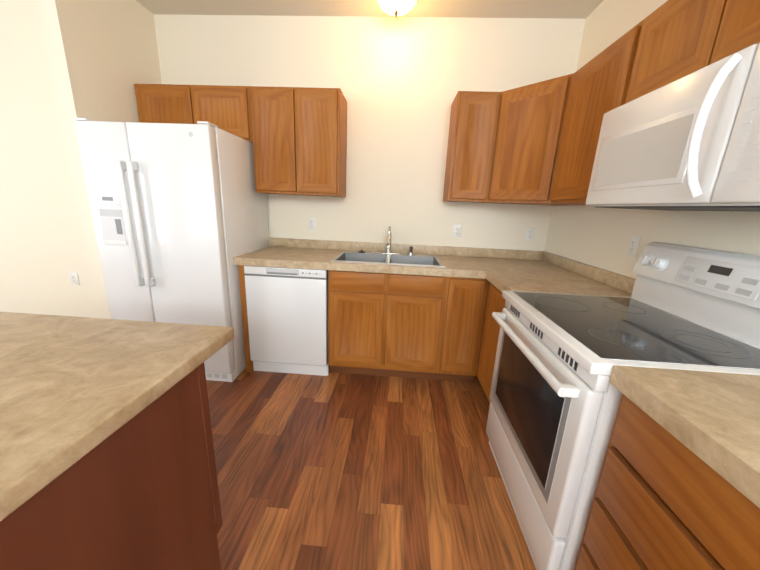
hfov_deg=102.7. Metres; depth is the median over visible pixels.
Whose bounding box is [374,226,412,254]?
faucet
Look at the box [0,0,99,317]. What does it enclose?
wall
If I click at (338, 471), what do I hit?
floor
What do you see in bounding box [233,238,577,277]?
countertop
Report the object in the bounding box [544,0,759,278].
wall
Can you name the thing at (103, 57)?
wall
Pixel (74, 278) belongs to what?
electrical outlet
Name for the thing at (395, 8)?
ceiling light
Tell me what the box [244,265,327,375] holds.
dishwasher
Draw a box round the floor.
[206,365,535,569]
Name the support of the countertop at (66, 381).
on the base cabinet at (107, 458)
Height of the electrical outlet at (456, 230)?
0.117 m
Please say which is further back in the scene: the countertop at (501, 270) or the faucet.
the faucet
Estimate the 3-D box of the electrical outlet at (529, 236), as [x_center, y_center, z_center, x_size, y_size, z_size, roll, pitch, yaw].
[1.330,-0.449,2.695,0.072,0.117,0.008,3,14,3]
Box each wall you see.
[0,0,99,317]
[37,0,161,318]
[154,14,585,250]
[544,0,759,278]
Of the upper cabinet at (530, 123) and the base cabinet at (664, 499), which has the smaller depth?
the base cabinet at (664, 499)
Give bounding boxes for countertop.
[0,312,234,515]
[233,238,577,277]
[481,258,635,297]
[609,365,759,507]
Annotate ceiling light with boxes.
[377,0,417,19]
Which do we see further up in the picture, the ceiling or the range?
the ceiling
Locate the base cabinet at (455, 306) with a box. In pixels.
[422,276,489,382]
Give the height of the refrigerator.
1.819 m
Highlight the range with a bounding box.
[486,242,759,569]
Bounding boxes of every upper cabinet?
[134,84,252,142]
[250,86,346,196]
[443,91,500,202]
[481,73,582,205]
[550,19,644,204]
[625,0,759,103]
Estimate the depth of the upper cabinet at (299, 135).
2.34 m
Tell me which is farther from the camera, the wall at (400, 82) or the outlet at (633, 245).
the wall at (400, 82)
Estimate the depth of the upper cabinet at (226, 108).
2.32 m
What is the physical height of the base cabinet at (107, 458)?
0.908 m
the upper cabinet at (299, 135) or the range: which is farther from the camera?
the upper cabinet at (299, 135)
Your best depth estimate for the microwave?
0.97 m
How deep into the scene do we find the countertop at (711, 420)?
0.68 m
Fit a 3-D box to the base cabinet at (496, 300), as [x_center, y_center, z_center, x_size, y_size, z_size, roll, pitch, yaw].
[1.083,0.383,2.315,0.655,0.906,1.186,3,14,3]
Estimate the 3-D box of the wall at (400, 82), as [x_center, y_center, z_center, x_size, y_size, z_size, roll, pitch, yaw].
[-2.019,-0.876,2.899,7.350,2.790,0.150,3,14,3]
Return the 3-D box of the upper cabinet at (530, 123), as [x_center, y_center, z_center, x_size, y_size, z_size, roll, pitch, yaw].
[1.168,-0.993,2.243,0.635,0.762,0.635,3,14,3]
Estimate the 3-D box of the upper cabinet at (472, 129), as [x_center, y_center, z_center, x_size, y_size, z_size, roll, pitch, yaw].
[0.709,-1.058,2.418,0.304,0.762,0.324,3,14,3]
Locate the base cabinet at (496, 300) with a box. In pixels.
[477,283,505,403]
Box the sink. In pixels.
[331,250,444,266]
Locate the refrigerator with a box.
[74,118,268,381]
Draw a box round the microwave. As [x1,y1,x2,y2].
[586,42,759,211]
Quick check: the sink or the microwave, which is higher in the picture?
the microwave
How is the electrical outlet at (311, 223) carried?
attached to the wall at (400, 82)
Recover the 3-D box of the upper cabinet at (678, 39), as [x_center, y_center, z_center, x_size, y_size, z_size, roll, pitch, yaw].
[1.248,-0.866,0.954,0.324,0.357,0.800,3,14,3]
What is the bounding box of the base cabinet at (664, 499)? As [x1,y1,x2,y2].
[574,393,759,569]
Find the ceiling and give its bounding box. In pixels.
[136,0,603,18]
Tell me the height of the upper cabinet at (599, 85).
0.762 m
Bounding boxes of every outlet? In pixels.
[69,272,79,284]
[308,217,315,229]
[452,224,461,237]
[525,227,534,240]
[626,235,640,257]
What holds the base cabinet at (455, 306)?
on the floor
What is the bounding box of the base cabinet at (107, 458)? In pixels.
[0,356,221,569]

